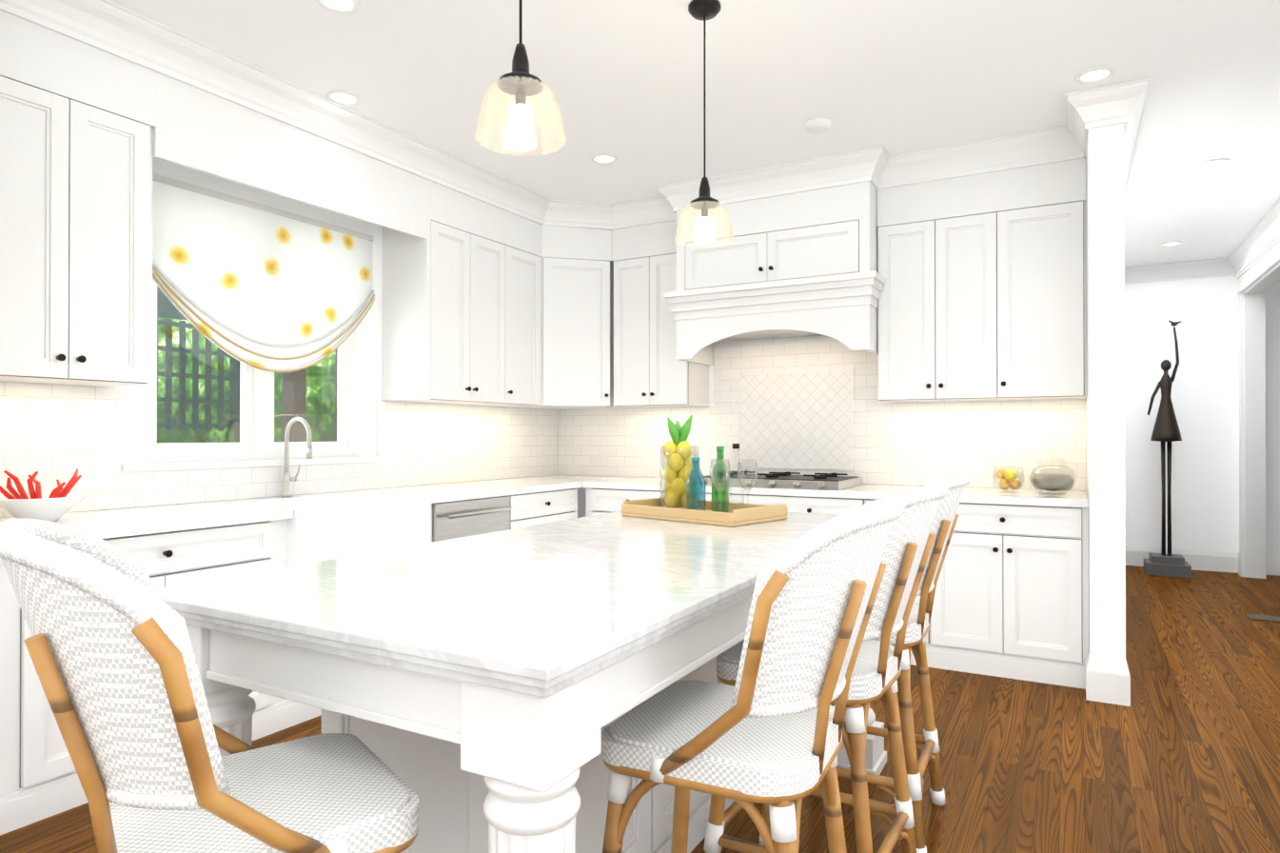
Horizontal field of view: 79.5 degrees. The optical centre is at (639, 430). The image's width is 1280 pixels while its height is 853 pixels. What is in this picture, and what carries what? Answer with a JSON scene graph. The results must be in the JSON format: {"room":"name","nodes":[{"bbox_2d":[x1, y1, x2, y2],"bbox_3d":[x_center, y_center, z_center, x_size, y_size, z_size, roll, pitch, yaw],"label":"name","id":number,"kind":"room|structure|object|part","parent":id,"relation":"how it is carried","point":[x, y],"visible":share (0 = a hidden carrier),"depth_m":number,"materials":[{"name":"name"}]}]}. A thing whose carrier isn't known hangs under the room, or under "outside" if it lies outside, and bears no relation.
{"room":"kitchen","nodes":[
{"label":"kitchen","id":0,"kind":"room"},
{"bbox_2d":[0,157,557,517],"bbox_3d":[-2.643,-0.160,2.515,0.140,2.790,8.260,0,0,29],"label":"wall","id":1,"kind":"structure","parent":0,"point":[132,423],"depth_m":4.01,"materials":[{"name":"white paint"}]},
{"bbox_2d":[0,10,163,386],"bbox_3d":[-2.197,-0.796,2.809,0.347,1.225,0.637,0,0,29],"label":"upper cabinet","id":2,"kind":"object","parent":1,"relation":"attached to","point":[80,123],"depth_m":2.76,"materials":[{"name":"white paint"}]},
{"bbox_2d":[120,279,379,471],"bbox_3d":[-1.873,-0.464,3.827,0.145,1.271,1.354,0,0,29],"label":"window","id":3,"kind":"structure","parent":1,"relation":"in","point":[257,445],"depth_m":3.80,"materials":[{"name":"white paint"}]},
{"bbox_2d":[152,173,374,372],"bbox_3d":[-1.804,-0.695,3.790,0.066,0.816,1.279,0,0,29],"label":"blind","id":4,"kind":"object","parent":3,"relation":"attached to","point":[258,285],"visible":1,"depth_m":3.72,"materials":[{"name":"fabric"}]},
{"bbox_2d":[0,381,558,517],"bbox_3d":[-1.567,0.077,4.277,0.009,0.501,3.823,0,0,29],"label":"tile backsplash","id":5,"kind":"structure","parent":1,"relation":"attached to","point":[50,434],"depth_m":3.69,"materials":[{"name":"white tile"}]},
{"bbox_2d":[159,75,422,225],"bbox_3d":[-1.697,-1.302,3.727,0.327,0.205,1.450,0,0,29],"label":"soffit","id":6,"kind":"object","parent":1,"relation":"attached to","point":[205,131],"depth_m":3.47,"materials":[{"name":"white paint"}]},
{"bbox_2d":[224,492,357,508],"bbox_3d":[-1.684,0.452,3.774,0.023,0.246,0.716,0,0,29],"label":"countertop","id":7,"kind":"structure","parent":1,"relation":"attached to","point":[324,498],"depth_m":3.81,"materials":[{"name":"white stone"}]},
{"bbox_2d":[380,177,540,407],"bbox_3d":[-1.039,-0.786,4.830,0.396,1.225,1.122,0,0,29],"label":"upper cabinet","id":8,"kind":"object","parent":1,"relation":"attached to","point":[483,304],"depth_m":4.52,"materials":[{"name":"white paint"}]},
{"bbox_2d":[0,0,1095,229],"bbox_3d":[-0.336,-1.477,2.877,3.540,0.150,4.407,0,0,29],"label":"crown molding","id":9,"kind":"structure","parent":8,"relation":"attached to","point":[129,34],"depth_m":4.02,"materials":[{"name":"white paint"}]},
{"bbox_2d":[529,224,628,409],"bbox_3d":[-0.511,-0.782,5.466,0.696,1.225,0.748,0,0,29],"label":"upper cabinet","id":10,"kind":"object","parent":1,"relation":"attached to","point":[577,265],"depth_m":5.27,"materials":[{"name":"white paint"}]},
{"bbox_2d":[274,504,300,565],"bbox_3d":[-1.644,0.449,3.329,0.526,0.246,0.022,0,0,29],"label":"base cabinet","id":11,"kind":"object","parent":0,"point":[296,511],"depth_m":3.20,"materials":[{"name":"white wood"}]},
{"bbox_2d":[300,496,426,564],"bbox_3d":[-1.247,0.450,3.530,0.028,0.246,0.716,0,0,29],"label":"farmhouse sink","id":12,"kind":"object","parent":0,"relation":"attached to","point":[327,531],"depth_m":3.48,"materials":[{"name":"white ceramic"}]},
{"bbox_2d":[357,492,430,543],"bbox_3d":[-1.284,0.453,3.973,0.526,0.246,0.022,0,0,29],"label":"base cabinet","id":13,"kind":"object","parent":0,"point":[361,496],"depth_m":3.97,"materials":[{"name":"white wood"}]},
{"bbox_2d":[0,565,1279,852],"bbox_3d":[1.174,1.265,2.561,7.270,0.060,12.080,0,0,29],"label":"floor","id":14,"kind":"structure","parent":0,"point":[1180,752],"depth_m":2.96,"materials":[{"name":"brown wood"}]},
{"bbox_2d":[0,519,308,834],"bbox_3d":[-1.966,0.801,2.939,0.616,0.872,1.104,0,0,29],"label":"base cabinet","id":15,"kind":"object","parent":14,"relation":"on","point":[173,544],"depth_m":2.49,"materials":[{"name":"white paint"}]},
{"bbox_2d":[0,500,293,538],"bbox_3d":[-1.972,0.342,2.904,0.642,0.040,1.033,0,0,29],"label":"countertop","id":16,"kind":"structure","parent":15,"relation":"on","point":[118,522],"depth_m":2.92,"materials":[{"name":"white stone"}]},
{"bbox_2d":[0,468,88,521],"bbox_3d":[-2.110,0.228,2.707,0.280,0.183,0.280,0,0,29],"label":"bowl","id":17,"kind":"object","parent":16,"relation":"on","point":[57,502],"visible":0.98,"depth_m":2.65,"materials":[{"name":"white ceramic"}]},
{"bbox_2d":[280,416,313,497],"bbox_3d":[-1.670,0.129,3.793,0.209,0.394,0.096,0,0,29],"label":"kitchen faucet","id":18,"kind":"object","parent":16,"relation":"on","point":[286,479],"depth_m":3.80,"materials":[{"name":"silver metal"}]},
{"bbox_2d":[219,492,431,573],"bbox_3d":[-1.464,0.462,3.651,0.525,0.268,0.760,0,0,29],"label":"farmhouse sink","id":19,"kind":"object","parent":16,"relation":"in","point":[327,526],"depth_m":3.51,"materials":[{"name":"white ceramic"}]},
{"bbox_2d":[0,518,418,852],"bbox_3d":[-0.637,0.677,1.177,0.565,1.106,0.493,0,0,-38],"label":"counter stool","id":20,"kind":"object","parent":14,"relation":"on","point":[108,644],"visible":1,"depth_m":0.98,"materials":[{"name":"wicker"}]},
{"bbox_2d":[308,705,321,719],"bbox_3d":[-1.544,0.921,3.693,0.616,0.640,0.760,0,0,29],"label":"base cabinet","id":21,"kind":"object","parent":14,"relation":"on","point":[313,711],"depth_m":3.32,"materials":[{"name":"white paint"}]},
{"bbox_2d":[430,492,521,542],"bbox_3d":[-1.155,0.809,4.385,0.619,0.872,0.667,0,0,29],"label":"dishwasher","id":22,"kind":"object","parent":14,"relation":"on","point":[454,519],"depth_m":4.19,"materials":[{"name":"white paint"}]},
{"bbox_2d":[338,474,620,504],"bbox_3d":[-0.849,0.352,4.912,0.642,0.040,2.033,0,0,29],"label":"countertop","id":23,"kind":"structure","parent":22,"relation":"on","point":[439,493],"depth_m":4.54,"materials":[{"name":"white stone"}]},
{"bbox_2d":[185,590,886,852],"bbox_3d":[-0.030,0.800,2.188,0.990,0.868,2.144,0,0,29],"label":"kitchen island","id":24,"kind":"object","parent":14,"relation":"on","point":[477,693],"depth_m":1.31,"materials":[{"name":"white paint"}]},
{"bbox_2d":[157,513,832,692],"bbox_3d":[-0.030,0.351,2.191,0.983,0.030,2.138,0,0,29],"label":"island countertop","id":25,"kind":"structure","parent":24,"relation":"on","point":[540,609],"depth_m":1.46,"materials":[{"name":"white stone"}]},
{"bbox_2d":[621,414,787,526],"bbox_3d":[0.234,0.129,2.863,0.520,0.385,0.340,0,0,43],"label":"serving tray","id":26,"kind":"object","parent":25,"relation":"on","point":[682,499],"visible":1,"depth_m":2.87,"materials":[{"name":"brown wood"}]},
{"bbox_2d":[659,414,699,511],"bbox_3d":[0.155,0.123,3.020,0.156,0.371,0.156,0,0,29],"label":"vase","id":27,"kind":"object","parent":26,"relation":"on","point":[679,454],"depth_m":2.98,"materials":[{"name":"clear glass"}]},
{"bbox_2d":[685,456,706,514],"bbox_3d":[0.206,0.202,2.848,0.072,0.210,0.072,0,0,29],"label":"bottle","id":28,"kind":"object","parent":26,"relation":"on","point":[695,497],"depth_m":2.82,"materials":[{"name":"blue glass"}]},
{"bbox_3d":[0.287,0.204,2.758,0.076,0.205,0.076,0,0,29],"label":"wine glass","id":29,"kind":"part","parent":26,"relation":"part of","materials":[{"name":"clear glass"}]},
{"bbox_2d":[710,445,729,513],"bbox_3d":[0.303,0.183,2.908,0.066,0.250,0.066,0,0,29],"label":"bottle","id":30,"kind":"object","parent":26,"relation":"on","point":[724,499],"depth_m":2.88,"materials":[{"name":"green glass"}]},
{"bbox_2d":[727,443,744,514],"bbox_3d":[0.355,0.177,2.845,0.060,0.260,0.060,0,0,29],"label":"clear bottle","id":31,"kind":"object","parent":26,"relation":"on","point":[735,445],"depth_m":2.85,"materials":[{"name":"clear glass"}]},
{"bbox_3d":[0.386,0.204,2.761,0.076,0.205,0.076,0,0,29],"label":"wine glass","id":32,"kind":"part","parent":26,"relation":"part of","materials":[{"name":"clear glass"}]},
{"bbox_2d":[521,489,577,527],"bbox_3d":[-0.845,0.812,4.940,0.619,0.872,0.742,0,0,29],"label":"base cabinet","id":33,"kind":"object","parent":14,"relation":"on","point":[561,504],"depth_m":4.81,"materials":[{"name":"white paint"}]},
{"bbox_2d":[585,489,665,516],"bbox_3d":[0.061,0.814,5.211,0.647,0.872,0.617,0,0,29],"label":"base cabinet","id":34,"kind":"object","parent":14,"relation":"on","point":[597,501],"depth_m":5.01,"materials":[{"name":"white paint"}]},
{"bbox_2d":[601,496,904,852],"bbox_3d":[0.220,0.679,1.508,0.565,1.106,0.493,0,0,26],"label":"counter stool","id":35,"kind":"object","parent":14,"relation":"on","point":[767,727],"visible":1,"depth_m":1.33,"materials":[{"name":"wicker"}]},
{"bbox_2d":[705,492,866,514],"bbox_3d":[0.832,0.812,4.780,1.243,0.872,0.617,0,0,29],"label":"base cabinet","id":36,"kind":"object","parent":14,"relation":"on","point":[841,505],"depth_m":4.37,"materials":[{"name":"white paint"}]},
{"bbox_2d":[703,482,947,852],"bbox_3d":[0.491,0.681,1.982,0.565,1.106,0.493,0,0,31],"label":"counter stool","id":37,"kind":"object","parent":14,"relation":"on","point":[876,672],"visible":0.6,"depth_m":1.83,"materials":[{"name":"wicker"}]},
{"bbox_2d":[836,472,970,852],"bbox_3d":[0.751,0.683,2.458,0.565,1.106,0.493,0,0,28],"label":"counter stool","id":38,"kind":"object","parent":14,"relation":"on","point":[942,528],"visible":0.25,"depth_m":2.28,"materials":[{"name":"wicker"}]},
{"bbox_2d":[866,500,943,669],"bbox_3d":[1.550,0.809,4.379,0.402,0.872,0.617,0,0,29],"label":"base cabinet","id":39,"kind":"object","parent":14,"relation":"on","point":[934,642],"depth_m":4.03,"materials":[{"name":"white paint"}]},
{"bbox_2d":[943,498,1088,689],"bbox_3d":[1.986,0.808,4.135,0.722,0.872,0.617,0,0,29],"label":"base cabinet","id":40,"kind":"object","parent":14,"relation":"on","point":[1011,600],"depth_m":3.84,"materials":[{"name":"white paint"}]},
{"bbox_2d":[581,477,1087,508],"bbox_3d":[1.034,0.351,4.656,2.890,0.040,0.641,0,0,29],"label":"countertop","id":41,"kind":"structure","parent":40,"relation":"on","point":[1073,499],"depth_m":4.31,"materials":[{"name":"white stone"}]},
{"bbox_2d":[991,465,1024,492],"bbox_3d":[1.986,0.257,4.151,0.160,0.140,0.160,0,0,29],"label":"jar","id":42,"kind":"object","parent":41,"relation":"on","point":[1005,482],"visible":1,"depth_m":4.12,"materials":[{"name":"clear glass"}]},
{"bbox_2d":[1028,449,1076,493],"bbox_3d":[2.169,0.212,4.049,0.224,0.230,0.224,0,0,29],"label":"glass jar","id":43,"kind":"object","parent":41,"relation":"on","point":[1053,482],"visible":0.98,"depth_m":3.99,"materials":[{"name":"clear glass"}]},
{"bbox_2d":[1143,319,1191,577],"bbox_3d":[4.643,0.141,6.791,0.320,2.232,0.320,0,0,29],"label":"bronze statue","id":44,"kind":"object","parent":14,"relation":"on","point":[1166,427],"visible":1,"depth_m":6.76,"materials":[{"name":"brown metal"}]},
{"bbox_2d":[1245,613,1279,622],"bbox_3d":[4.186,1.244,5.109,0.240,0.008,0.170,0,0,29],"label":"floor vent","id":45,"kind":"object","parent":14,"relation":"in","point":[1264,618],"visible":0.98,"depth_m":5.11,"materials":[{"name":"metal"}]},
{"bbox_2d":[110,0,1279,266],"bbox_3d":[1.174,-1.605,2.576,7.270,0.100,12.080,0,0,29],"label":"ceiling","id":46,"kind":"structure","parent":0,"point":[622,80],"depth_m":3.38,"materials":[{"name":"white paint"}]},
{"bbox_2d":[315,0,360,13],"bbox_3d":[-1.091,-1.549,2.777,0.156,0.008,0.156,0,0,29],"label":"recessed light","id":47,"kind":"object","parent":46,"relation":"in","point":[344,6],"visible":1,"depth_m":2.81,"materials":[{"name":"white paint"}]},
{"bbox_2d":[325,90,361,105],"bbox_3d":[-1.376,-1.545,3.578,0.156,0.008,0.156,0,0,29],"label":"recessed light","id":48,"kind":"object","parent":46,"relation":"in","point":[343,97],"visible":0.96,"depth_m":3.57,"materials":[{"name":"white paint"}]},
{"bbox_2d":[473,0,566,156],"bbox_3d":[-0.288,-1.128,1.855,0.220,0.857,0.220,0,0,29],"label":"pendant light","id":49,"kind":"object","parent":46,"relation":"hanging from","point":[520,82],"visible":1,"depth_m":1.84,"materials":[{"name":"clear glass"}]},
{"bbox_2d":[590,153,617,164],"bbox_3d":[-0.203,-1.541,4.365,0.156,0.008,0.156,0,0,29],"label":"recessed light","id":50,"kind":"object","parent":46,"relation":"in","point":[603,158],"visible":1,"depth_m":4.36,"materials":[{"name":"white paint"}]},
{"bbox_2d":[674,0,734,247],"bbox_3d":[0.236,-1.123,2.812,0.220,0.857,0.220,0,0,29],"label":"pendant light","id":51,"kind":"object","parent":46,"relation":"hanging from","point":[704,201],"visible":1,"depth_m":2.79,"materials":[{"name":"clear glass"}]},
{"bbox_2d":[805,118,831,133],"bbox_3d":[0.898,-1.530,3.875,0.130,0.034,0.130,0,0,29],"label":"smoke detector","id":52,"kind":"object","parent":46,"relation":"attached to","point":[818,126],"visible":1,"depth_m":3.84,"materials":[{"name":"white paint"}]},
{"bbox_2d":[1074,66,1115,83],"bbox_3d":[1.980,-1.546,3.351,0.156,0.008,0.156,0,0,29],"label":"recessed light","id":53,"kind":"object","parent":46,"relation":"in","point":[1092,75],"visible":0.96,"depth_m":3.35,"materials":[{"name":"white paint"}]},
{"bbox_2d":[1160,240,1182,246],"bbox_3d":[4.356,-1.531,6.307,0.156,0.008,0.156,0,0,29],"label":"recessed light","id":54,"kind":"object","parent":46,"relation":"in","point":[1171,244],"visible":0.96,"depth_m":6.30,"materials":[{"name":"white paint"}]},
{"bbox_2d":[1197,157,1231,168],"bbox_3d":[3.311,-1.541,4.439,0.156,0.008,0.156,0,0,29],"label":"recessed light","id":55,"kind":"object","parent":46,"relation":"in","point":[1214,163],"visible":1,"depth_m":4.44,"materials":[{"name":"white paint"}]},
{"bbox_2d":[557,365,1086,517],"bbox_3d":[1.006,-0.146,5.126,3.680,2.790,0.140,0,0,29],"label":"wall","id":56,"kind":"structure","parent":0,"point":[580,502],"depth_m":5.34,"materials":[{"name":"white paint"}]},
{"bbox_2d":[611,219,708,407],"bbox_3d":[0.144,-0.783,5.328,0.578,1.225,0.347,0,0,29],"label":"upper cabinet","id":57,"kind":"object","parent":56,"relation":"attached to","point":[648,372],"depth_m":5.19,"materials":[{"name":"white paint"}]},
{"bbox_2d":[663,180,885,365],"bbox_3d":[0.864,-0.925,4.783,1.304,0.945,0.597,0,0,29],"label":"range hood","id":58,"kind":"object","parent":56,"relation":"attached to","point":[802,264],"visible":0.94,"depth_m":4.54,"materials":[{"name":"white paint"}]},
{"bbox_2d":[558,334,1085,490],"bbox_3d":[0.911,-0.182,5.086,3.521,1.028,0.017,0,0,29],"label":"tile backsplash","id":59,"kind":"structure","parent":56,"relation":"attached to","point":[808,404],"depth_m":4.93,"materials":[{"name":"white tile"}]},
{"bbox_2d":[876,157,1086,402],"bbox_3d":[1.910,-0.788,4.340,1.048,1.225,0.347,0,0,29],"label":"upper cabinet","id":60,"kind":"object","parent":56,"relation":"attached to","point":[983,295],"depth_m":4.17,"materials":[{"name":"white paint"}]},
{"bbox_2d":[1085,123,1125,664],"bbox_3d":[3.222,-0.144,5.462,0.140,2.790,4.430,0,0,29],"label":"column","id":61,"kind":"structure","parent":0,"point":[1105,232],"depth_m":3.53,"materials":[{"name":"white paint"}]},
{"bbox_2d":[1110,659,1130,706],"bbox_3d":[3.277,1.160,5.414,0.036,0.180,4.446,0,0,29],"label":"baseboard","id":62,"kind":"structure","parent":61,"relation":"attached to","point":[1121,675],"depth_m":3.48,"materials":[{"name":"white paint"}]},
{"bbox_2d":[1110,77,1150,196],"bbox_3d":[3.292,-1.464,5.375,0.114,0.150,4.524,0,0,29],"label":"crown molding","id":63,"kind":"structure","parent":61,"relation":"attached to","point":[1128,102],"depth_m":3.49,"materials":[{"name":"white paint"}]},
{"bbox_2d":[1124,275,1279,575],"bbox_3d":[5.729,-0.138,6.677,3.330,2.790,0.140,0,0,29],"label":"wall","id":64,"kind":"structure","parent":0,"point":[1205,464],"depth_m":6.99,"materials":[{"name":"white paint"}]},
{"bbox_2d":[1124,257,1224,284],"bbox_3d":[4.808,-1.455,7.065,0.870,0.150,0.094,0,0,29],"label":"crown molding","id":65,"kind":"structure","parent":64,"relation":"attached to","point":[1207,267],"depth_m":7.02,"materials":[{"name":"white paint"}]},
{"bbox_2d":[1125,545,1238,572],"bbox_3d":[4.854,1.169,7.071,1.050,0.180,0.016,0,0,29],"label":"baseboard","id":66,"kind":"structure","parent":64,"relation":"attached to","point":[1198,560],"depth_m":6.96,"materials":[{"name":"white paint"}]},
{"bbox_2d":[1243,266,1275,399],"bbox_3d":[2.501,-0.164,1.654,0.140,2.790,11.780,0,0,29],"label":"wall","id":67,"kind":"structure","parent":0,"point":[1244,369],"depth_m":6.63,"materials":[{"name":"white paint"}]},
{"bbox_2d":[1224,197,1279,275],"bbox_3d":[2.399,-1.483,1.718,0.094,0.150,11.780,0,0,29],"label":"crown molding","id":68,"kind":"structure","parent":67,"relation":"attached to","point":[1268,227],"depth_m":5.97,"materials":[{"name":"white paint"}]},
{"bbox_2d":[1233,232,1279,578],"bbox_3d":[4.853,-0.055,5.907,0.191,2.615,1.854,0,0,29],"label":"door frame","id":69,"kind":"structure","parent":67,"relation":"attached to","point":[1265,260],"depth_m":6.58,"materials":[{"name":"white paint"}]},
{"label":"outside","id":70,"kind":"structure","parent":0,"visible":0},
{"bbox_2d":[157,316,335,443],"bbox_3d":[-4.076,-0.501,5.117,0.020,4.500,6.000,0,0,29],"label":"greenery","id":71,"kind":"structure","parent":70,"point":[220,436],"depth_m":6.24,"materials":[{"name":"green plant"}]},
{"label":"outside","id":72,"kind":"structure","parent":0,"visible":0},
{"bbox_2d":[157,285,337,442],"bbox_3d":[-2.711,-0.349,5.590,1.259,3.206,2.359,0,0,29],"label":"trellis","id":73,"kind":"object","parent":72,"point":[232,393],"depth_m":5.05,"materials":[{"name":"wood"}]}
]}

